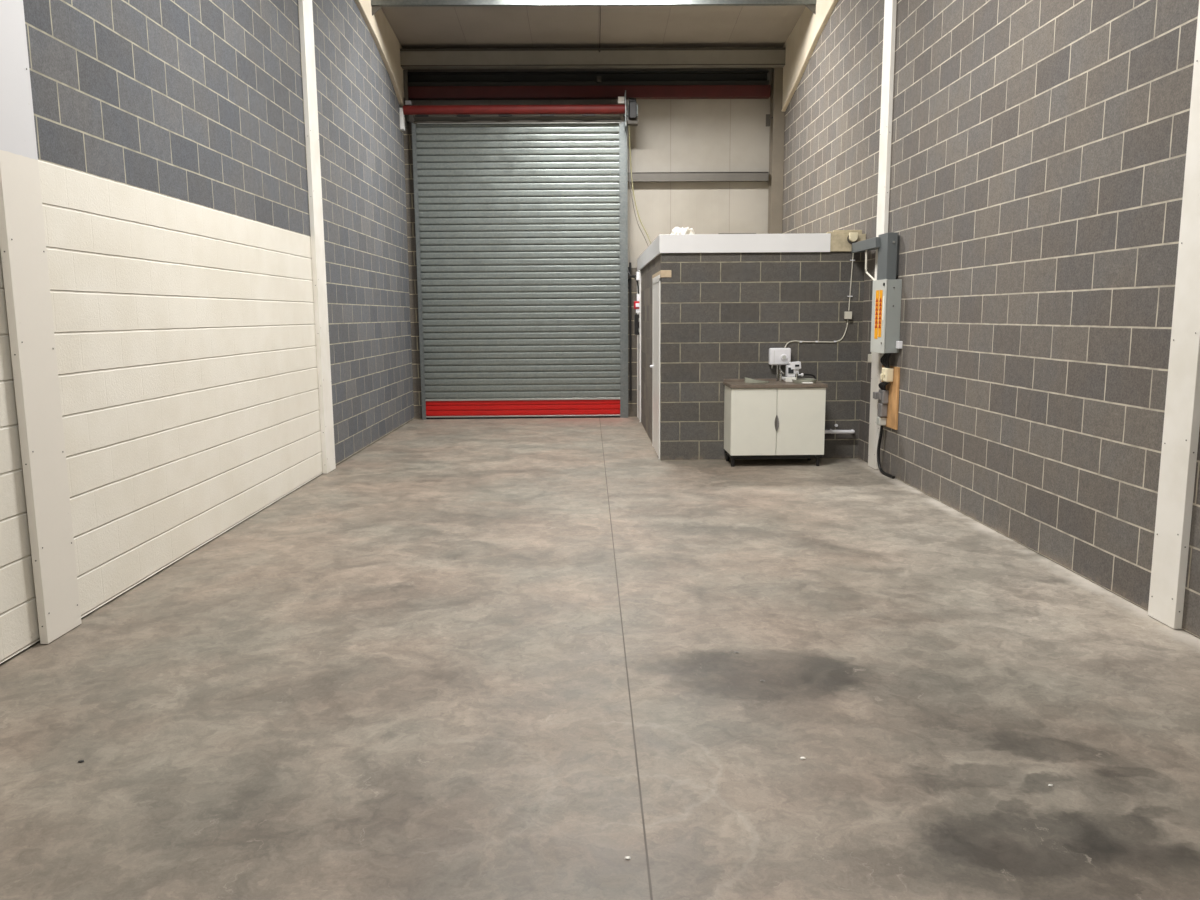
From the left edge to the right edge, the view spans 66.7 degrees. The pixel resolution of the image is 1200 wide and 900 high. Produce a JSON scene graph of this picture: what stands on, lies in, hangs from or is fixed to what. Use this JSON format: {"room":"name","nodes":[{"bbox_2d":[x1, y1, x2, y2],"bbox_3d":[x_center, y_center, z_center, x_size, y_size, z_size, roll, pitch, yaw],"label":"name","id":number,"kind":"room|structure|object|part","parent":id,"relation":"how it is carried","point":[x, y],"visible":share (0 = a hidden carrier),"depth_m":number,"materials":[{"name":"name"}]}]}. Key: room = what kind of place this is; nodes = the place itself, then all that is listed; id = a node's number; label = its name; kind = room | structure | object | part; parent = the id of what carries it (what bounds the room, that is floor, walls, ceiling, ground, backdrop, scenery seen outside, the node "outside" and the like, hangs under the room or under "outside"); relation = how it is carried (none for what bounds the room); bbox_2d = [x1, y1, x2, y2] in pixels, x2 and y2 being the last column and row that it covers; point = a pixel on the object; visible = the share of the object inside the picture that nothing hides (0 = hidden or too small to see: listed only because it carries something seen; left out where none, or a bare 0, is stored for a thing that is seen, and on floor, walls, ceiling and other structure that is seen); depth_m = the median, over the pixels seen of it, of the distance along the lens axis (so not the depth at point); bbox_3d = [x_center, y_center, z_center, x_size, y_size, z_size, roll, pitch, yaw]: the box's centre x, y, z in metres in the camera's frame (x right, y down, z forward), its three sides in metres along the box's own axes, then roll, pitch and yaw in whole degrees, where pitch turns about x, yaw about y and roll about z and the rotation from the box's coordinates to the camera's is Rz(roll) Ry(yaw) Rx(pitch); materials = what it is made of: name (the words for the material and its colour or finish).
{"room":"empty warehouse unit","nodes":[
{"label":"empty warehouse unit","id":0,"kind":"room"},
{"bbox_2d":[0,0,413,663],"bbox_3d":[-3.065,-2.721,4.758,0.250,7.358,20.300,-1,8,-1],"label":"wall","id":1,"kind":"structure","parent":0,"point":[171,141],"depth_m":6.66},
{"bbox_2d":[0,0,403,643],"bbox_3d":[-2.913,-2.694,4.598,0.069,7.365,19.970,-1,8,-1],"label":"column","id":2,"kind":"structure","parent":1,"relation":"attached to","point":[22,231],"depth_m":4.71,"materials":[{"name":"white metal"}]},
{"bbox_2d":[399,108,404,130],"bbox_3d":[-3.061,-5.120,14.129,0.053,0.320,0.140,-1,8,-1],"label":"stub","id":3,"kind":"object","parent":1,"relation":"attached to","point":[402,118],"visible":1,"depth_m":14.07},
{"bbox_2d":[403,70,408,122],"bbox_3d":[-3.036,-5.534,14.316,0.090,0.764,0.230,-1,8,-1],"label":"steel column","id":4,"kind":"structure","parent":1,"relation":"on","point":[405,75],"depth_m":14.18,"materials":[{"name":"grey metal"}]},
{"bbox_2d":[408,85,769,99],"bbox_3d":[-0.187,-5.623,14.355,5.720,0.177,0.150,-1,8,-1],"label":"beam","id":5,"kind":"structure","parent":4,"relation":"attached to","point":[632,91],"depth_m":14.29,"materials":[{"name":"metal"}]},
{"bbox_2d":[407,71,768,85],"bbox_3d":[-0.189,-5.824,14.356,5.680,0.215,0.150,-1,8,-1],"label":"steel rail","id":6,"kind":"object","parent":5,"relation":"on","point":[563,78],"visible":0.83,"depth_m":14.35,"materials":[{"name":"black metal"}]},
{"bbox_2d":[400,48,785,68],"bbox_3d":[-0.102,-6.029,14.045,5.896,0.250,0.168,-1,8,-1],"label":"beam","id":7,"kind":"structure","parent":1,"relation":"attached to","point":[507,58],"depth_m":13.97,"materials":[{"name":"metal"}]},
{"bbox_2d":[599,6,600,51],"bbox_3d":[0.002,-6.043,13.037,0.028,0.190,1.841,0,8,0],"label":"rod","id":8,"kind":"object","parent":7,"relation":"attached to","point":[600,6],"visible":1,"depth_m":13.00,"materials":[{"name":"metal"}]},
{"bbox_2d":[403,123,636,418],"bbox_3d":[-1.273,-2.863,14.844,3.810,4.680,0.300,-1,8,-1],"label":"door frame","id":9,"kind":"structure","parent":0,"point":[408,152],"depth_m":14.76,"materials":[{"name":"grey metal"}]},
{"bbox_2d":[628,262,631,400],"bbox_3d":[0.469,-1.911,14.816,0.082,2.220,0.094,-1,8,-1],"label":"pole","id":10,"kind":"object","parent":9,"relation":"attached to","point":[629,267],"visible":1,"depth_m":14.80,"materials":[{"name":"black metal"}]},
{"bbox_2d":[404,68,773,267],"bbox_3d":[-0.098,-4.712,14.678,6.390,3.530,0.120,-1,8,-1],"label":"wall","id":11,"kind":"structure","parent":0,"point":[670,135],"depth_m":14.64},
{"bbox_2d":[628,172,768,181],"bbox_3d":[1.556,-4.373,14.626,2.270,0.140,0.129,-1,8,-1],"label":"rail","id":12,"kind":"object","parent":11,"relation":"attached to","point":[636,176],"visible":0.86,"depth_m":14.57,"materials":[{"name":"grey metal"}]},
{"bbox_2d":[381,6,805,48],"bbox_3d":[0.033,-5.636,4.373,6.490,1.756,20.700,-1,8,-1],"label":"ceiling","id":13,"kind":"structure","parent":0,"point":[488,27],"depth_m":13.32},
{"bbox_2d":[371,0,815,15],"bbox_3d":[-0.075,-5.942,12.111,5.898,0.325,0.070,-1,8,-1],"label":"purlin","id":14,"kind":"object","parent":13,"relation":"attached to","point":[376,5],"visible":1,"depth_m":12.08,"materials":[{"name":"metal"}]},
{"bbox_2d":[0,417,1199,899],"bbox_3d":[0.086,0.992,5.405,6.700,0.200,20.800,-1,8,-1],"label":"floor","id":15,"kind":"structure","parent":0,"point":[459,659],"depth_m":3.99,"materials":[{"name":"concrete"}]},
{"bbox_2d":[403,90,637,419],"bbox_3d":[-1.227,-3.012,14.519,3.665,5.070,0.440,-1,8,-1],"label":"roller shutter","id":16,"kind":"object","parent":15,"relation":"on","point":[521,221],"visible":1,"depth_m":14.61,"materials":[{"name":"grey metal"}]},
{"bbox_3d":[-3.030,-5.261,14.260,0.010,0.420,0.240,-1,8,-1],"label":"plate","id":17,"kind":"part","parent":16,"relation":"part of","materials":[{"name":"metal"}]},
{"bbox_3d":[-1.253,-0.558,14.980,3.220,0.020,0.038,-1,8,-1],"label":"rail","id":18,"kind":"part","parent":16,"relation":"part of","materials":[{"name":"silver metal"}]},
{"bbox_3d":[0.391,-5.273,14.208,0.014,0.530,0.440,-1,8,-1],"label":"plate","id":19,"kind":"part","parent":16,"relation":"part of","materials":[{"name":"metal"}]},
{"bbox_3d":[0.504,-5.281,14.118,0.110,0.330,0.260,-1,8,-1],"label":"motor","id":20,"kind":"part","parent":16,"relation":"part of","materials":[{"name":"black plastic"}]},
{"bbox_2d":[628,269,638,293],"bbox_3d":[0.521,-2.694,14.436,0.044,0.492,0.605,-3,9,-17],"label":"cable","id":21,"kind":"object","parent":16,"relation":"attached to","point":[633,276],"visible":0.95,"depth_m":14.31,"materials":[{"name":"black plastic"}]},
{"bbox_2d":[627,125,648,246],"bbox_3d":[0.558,-3.947,13.633,0.068,2.090,1.361,-2,9,-13],"label":"hanging cable","id":22,"kind":"object","parent":16,"relation":"hanging from","point":[627,125],"visible":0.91,"depth_m":14.07,"materials":[{"name":"plastic"}]},
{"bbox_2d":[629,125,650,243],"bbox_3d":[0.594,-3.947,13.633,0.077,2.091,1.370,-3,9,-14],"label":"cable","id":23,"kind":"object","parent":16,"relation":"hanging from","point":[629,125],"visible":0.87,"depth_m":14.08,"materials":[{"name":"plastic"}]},
{"bbox_2d":[723,378,827,466],"bbox_3d":[1.949,-0.319,10.247,1.060,0.948,0.539,-1,8,-1],"label":"base cabinet","id":24,"kind":"object","parent":15,"relation":"on","point":[774,419],"visible":0.99,"depth_m":10.00,"materials":[{"name":"white wood"}]},
{"bbox_3d":[1.472,0.117,10.099,0.070,0.134,0.070,-1,8,-1],"label":"leg","id":25,"kind":"part","parent":24,"relation":"part of","materials":[{"name":"black plastic"}]},
{"bbox_3d":[1.683,-0.306,9.998,0.496,0.738,0.019,-1,8,-1],"label":"door","id":26,"kind":"part","parent":24,"relation":"part of","materials":[{"name":"white wood"}]},
{"bbox_2d":[723,378,827,387],"bbox_3d":[1.946,-0.746,10.184,1.060,0.065,0.539,-1,8,-1],"label":"countertop","id":27,"kind":"structure","parent":24,"relation":"on","point":[731,383],"depth_m":9.93,"materials":[{"name":"brown laminate"}]},
{"bbox_2d":[745,377,769,382],"bbox_3d":[1.755,-0.784,10.192,0.280,0.062,0.150,-1,8,-1],"label":"tray","id":28,"kind":"object","parent":27,"relation":"on","point":[747,380],"visible":1,"depth_m":10.14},
{"bbox_2d":[779,369,784,381],"bbox_3d":[2.050,-0.837,10.233,0.084,0.151,0.141,-1,8,-1],"label":"tap","id":29,"kind":"object","parent":27,"relation":"on","point":[781,378],"visible":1,"depth_m":10.27,"materials":[{"name":"silver metal"}]},
{"bbox_2d":[784,361,803,381],"bbox_3d":[2.182,-0.881,10.256,0.208,0.228,0.118,-1,8,-1],"label":"dispenser","id":30,"kind":"object","parent":27,"relation":"on","point":[792,368],"visible":0.96,"depth_m":10.22,"materials":[{"name":"white plastic"}]},
{"bbox_2d":[792,378,816,382],"bbox_3d":[2.276,-0.771,10.171,0.256,0.037,0.280,-1,8,-1],"label":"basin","id":31,"kind":"object","parent":27,"relation":"in","point":[799,380],"depth_m":10.08,"materials":[{"name":"silver metal"}]},
{"bbox_3d":[1.953,0.072,10.092,0.993,0.050,0.015,-1,8,-1],"label":"plinth rail","id":32,"kind":"part","parent":24,"relation":"part of","materials":[{"name":"black plastic"}]},
{"bbox_3d":[2.201,-0.311,10.005,0.530,0.738,0.019,-1,8,-1],"label":"door","id":33,"kind":"part","parent":24,"relation":"part of","materials":[{"name":"white wood"}]},
{"bbox_3d":[2.415,0.108,10.112,0.070,0.134,0.070,-1,8,-1],"label":"leg","id":34,"kind":"part","parent":24,"relation":"part of","materials":[{"name":"black plastic"}]},
{"bbox_2d":[640,254,660,441],"bbox_3d":[0.710,-1.407,12.693,0.100,2.400,4.460,-1,8,-1],"label":"wall","id":35,"kind":"structure","parent":0,"point":[654,266],"depth_m":12.76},
{"bbox_2d":[637,271,640,421],"bbox_3d":[0.617,-1.646,14.506,0.031,2.337,0.720,-1,8,-1],"label":"wall panel","id":36,"kind":"object","parent":35,"relation":"attached to","point":[639,281],"visible":0.88,"depth_m":14.26,"materials":[{"name":"silver metal"}]},
{"bbox_2d":[634,314,638,334],"bbox_3d":[0.579,-1.965,14.286,0.079,0.320,0.180,-1,8,-1],"label":"control box","id":37,"kind":"object","parent":36,"relation":"attached to","point":[636,316],"visible":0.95,"depth_m":14.22,"materials":[{"name":"black plastic"}]},
{"bbox_2d":[634,294,638,312],"bbox_3d":[0.574,-2.288,14.249,0.087,0.290,0.120,-1,8,-1],"label":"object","id":38,"kind":"object","parent":37,"relation":"on","point":[636,303],"visible":0.84,"depth_m":14.21,"materials":[{"name":"white plastic"}]},
{"bbox_2d":[650,275,659,458],"bbox_3d":[0.709,-1.022,11.051,0.155,2.120,1.100,-1,8,-1],"label":"door","id":39,"kind":"structure","parent":35,"relation":"in","point":[655,365],"depth_m":11.03,"materials":[{"name":"white wood"}]},
{"bbox_2d":[652,270,670,277],"bbox_3d":[0.733,-2.077,10.907,0.121,0.080,1.316,-1,8,-1],"label":"lintel","id":40,"kind":"object","parent":35,"relation":"attached to","point":[663,273],"visible":0.7,"depth_m":10.26,"materials":[{"name":"beige wood"}]},
{"bbox_2d":[660,251,864,459],"bbox_3d":[1.841,-1.084,10.462,2.295,2.400,0.100,-1,8,-1],"label":"wall","id":41,"kind":"structure","parent":0,"point":[721,314],"depth_m":10.38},
{"bbox_2d":[769,348,790,380],"bbox_3d":[2.045,-0.973,10.377,0.244,0.372,0.105,-1,8,-1],"label":"water heater","id":42,"kind":"object","parent":41,"relation":"attached to","point":[777,356],"visible":0.89,"depth_m":10.33,"materials":[{"name":"white plastic"}]},
{"bbox_2d":[784,253,854,347],"bbox_3d":[2.484,-1.692,10.321,0.778,1.070,0.020,-1,8,-1],"label":"cable","id":43,"kind":"object","parent":41,"relation":"attached to","point":[852,260],"visible":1,"depth_m":10.36,"materials":[{"name":"white plastic"}]},
{"bbox_2d":[825,429,854,433],"bbox_3d":[2.700,-0.213,10.507,0.475,0.050,0.091,-1,8,-1],"label":"pipe","id":44,"kind":"object","parent":41,"relation":"attached to","point":[830,431],"visible":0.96,"depth_m":10.47,"materials":[{"name":"white plastic"}]},
{"bbox_2d":[844,312,851,318],"bbox_3d":[2.811,-1.526,10.338,0.080,0.085,0.044,-1,8,-1],"label":"socket","id":45,"kind":"object","parent":41,"relation":"attached to","point":[847,315],"visible":1,"depth_m":10.32,"materials":[{"name":"white plastic"}]},
{"bbox_2d":[782,0,1199,637],"bbox_3d":[3.174,-2.777,4.843,0.250,7.364,20.300,-1,8,-1],"label":"wall","id":46,"kind":"structure","parent":0,"point":[1039,147],"depth_m":6.51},
{"bbox_2d":[868,354,871,361],"bbox_3d":[2.973,-1.006,9.998,0.044,0.085,0.115,-1,8,-1],"label":"socket","id":47,"kind":"object","parent":46,"relation":"attached to","point":[869,355],"visible":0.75,"depth_m":9.97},
{"bbox_2d":[851,232,899,279],"bbox_3d":[2.902,-2.020,9.660,0.173,0.459,1.111,-1,8,-1],"label":"cable trunking","id":48,"kind":"object","parent":46,"relation":"attached to","point":[887,244],"visible":0.9,"depth_m":9.19,"materials":[{"name":"grey metal"}]},
{"bbox_3d":[2.860,-2.188,9.758,0.095,0.105,0.860,-1,8,-1],"label":"arm","id":49,"kind":"part","parent":48,"relation":"part of"},
{"bbox_2d":[865,250,874,280],"bbox_3d":[2.870,-1.903,9.617,0.032,0.419,0.326,-2,9,-11],"label":"conduit","id":50,"kind":"object","parent":48,"relation":"attached to","point":[866,251],"visible":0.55,"depth_m":9.73,"materials":[{"name":"white plastic"}]},
{"bbox_3d":[2.981,-1.967,9.267,0.027,0.400,0.240,-1,8,-1],"label":"riser lid","id":51,"kind":"part","parent":48,"relation":"part of","materials":[{"name":"grey metal"}]},
{"bbox_2d":[873,353,890,425],"bbox_3d":[2.936,-0.641,9.499,0.095,0.769,0.348,-1,8,-1],"label":"cutout","id":52,"kind":"object","parent":46,"relation":"attached to","point":[882,395],"visible":0.98,"depth_m":9.46,"materials":[{"name":"black plastic"}]},
{"bbox_2d":[877,426,894,478],"bbox_3d":[2.966,0.009,9.456,0.036,0.515,0.418,-1,8,-6],"label":"cable","id":53,"kind":"object","parent":52,"relation":"attached to","point":[881,427],"visible":1,"depth_m":9.59,"materials":[{"name":"black plastic"}]},
{"bbox_2d":[870,279,901,353],"bbox_3d":[2.915,-1.364,9.320,0.171,0.736,0.430,-1,8,-1],"label":"electrical box","id":54,"kind":"object","parent":46,"relation":"attached to","point":[886,294],"visible":1,"depth_m":9.14,"materials":[{"name":"metal"}]},
{"bbox_2d":[882,365,899,429],"bbox_3d":[2.996,-0.552,9.436,0.021,0.630,0.500,-1,8,-1],"label":"backboard","id":55,"kind":"object","parent":46,"relation":"attached to","point":[892,387],"visible":0.56,"depth_m":9.29,"materials":[{"name":"brown wood"}]},
{"bbox_2d":[880,368,893,381],"bbox_3d":[2.939,-0.771,9.350,0.089,0.140,0.165,-1,8,-1],"label":"block","id":56,"kind":"object","parent":55,"relation":"attached to","point":[887,373],"visible":0.98,"depth_m":9.28,"materials":[{"name":"beige plastic"}]},
{"bbox_2d":[896,341,902,348],"bbox_3d":[2.984,-1.049,9.102,0.044,0.076,0.075,-1,8,-1],"label":"socket","id":57,"kind":"object","parent":46,"relation":"attached to","point":[899,344],"visible":1,"depth_m":9.07,"materials":[{"name":"white plastic"}]},
{"bbox_2d":[781,0,1199,628],"bbox_3d":[3.027,-2.750,4.678,0.069,7.365,19.970,-1,8,-1],"label":"column","id":58,"kind":"structure","parent":46,"relation":"attached to","point":[1181,427],"depth_m":4.83,"materials":[{"name":"white metal"}]},
{"bbox_3d":[1.793,-2.665,12.535,2.305,0.120,4.675,-1,8,-1],"label":"ceiling","id":59,"kind":"structure","parent":0,"visible":0},
{"bbox_2d":[671,227,694,233],"bbox_3d":[0.926,-2.474,10.393,0.294,0.137,0.295,7,12,43],"label":"plastic bag","id":60,"kind":"object","parent":59,"relation":"on","point":[676,230],"visible":0.37,"depth_m":10.31,"materials":[{"name":"plastic"}]},
{"bbox_2d":[719,233,755,233],"bbox_3d":[1.547,-2.432,10.380,0.420,0.050,0.200,-1,8,-1],"label":"board offcut","id":61,"kind":"object","parent":59,"relation":"on","point":[719,233],"visible":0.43,"depth_m":10.28,"materials":[{"name":"wood"}]},
{"bbox_2d":[637,233,865,271],"bbox_3d":[1.787,-2.646,12.450,2.314,0.203,4.548,-1,8,-1],"label":"fascia","id":62,"kind":"object","parent":59,"relation":"attached to","point":[823,242],"visible":0.91,"depth_m":10.20,"materials":[{"name":"white paint"}]},
{"bbox_2d":[847,232,857,243],"bbox_3d":[2.825,-2.363,10.183,0.116,0.123,0.063,-1,8,-1],"label":"sounder","id":63,"kind":"object","parent":62,"relation":"attached to","point":[852,237],"visible":0.95,"depth_m":10.15,"materials":[{"name":"plastic"}]},
{"bbox_2d":[766,68,784,233],"bbox_3d":[2.759,-4.511,14.531,0.275,2.934,0.265,-1,8,-1],"label":"steel column","id":64,"kind":"structure","parent":59,"relation":"on","point":[775,119],"depth_m":14.42,"materials":[{"name":"beige metal"}]},
{"bbox_2d":[827,230,861,233],"bbox_3d":[2.758,-2.442,10.295,0.400,0.078,0.080,-1,8,-1],"label":"timber offcut","id":65,"kind":"object","parent":59,"relation":"on","point":[834,231],"visible":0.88,"depth_m":10.29,"materials":[{"name":"beige wood"}]}
]}

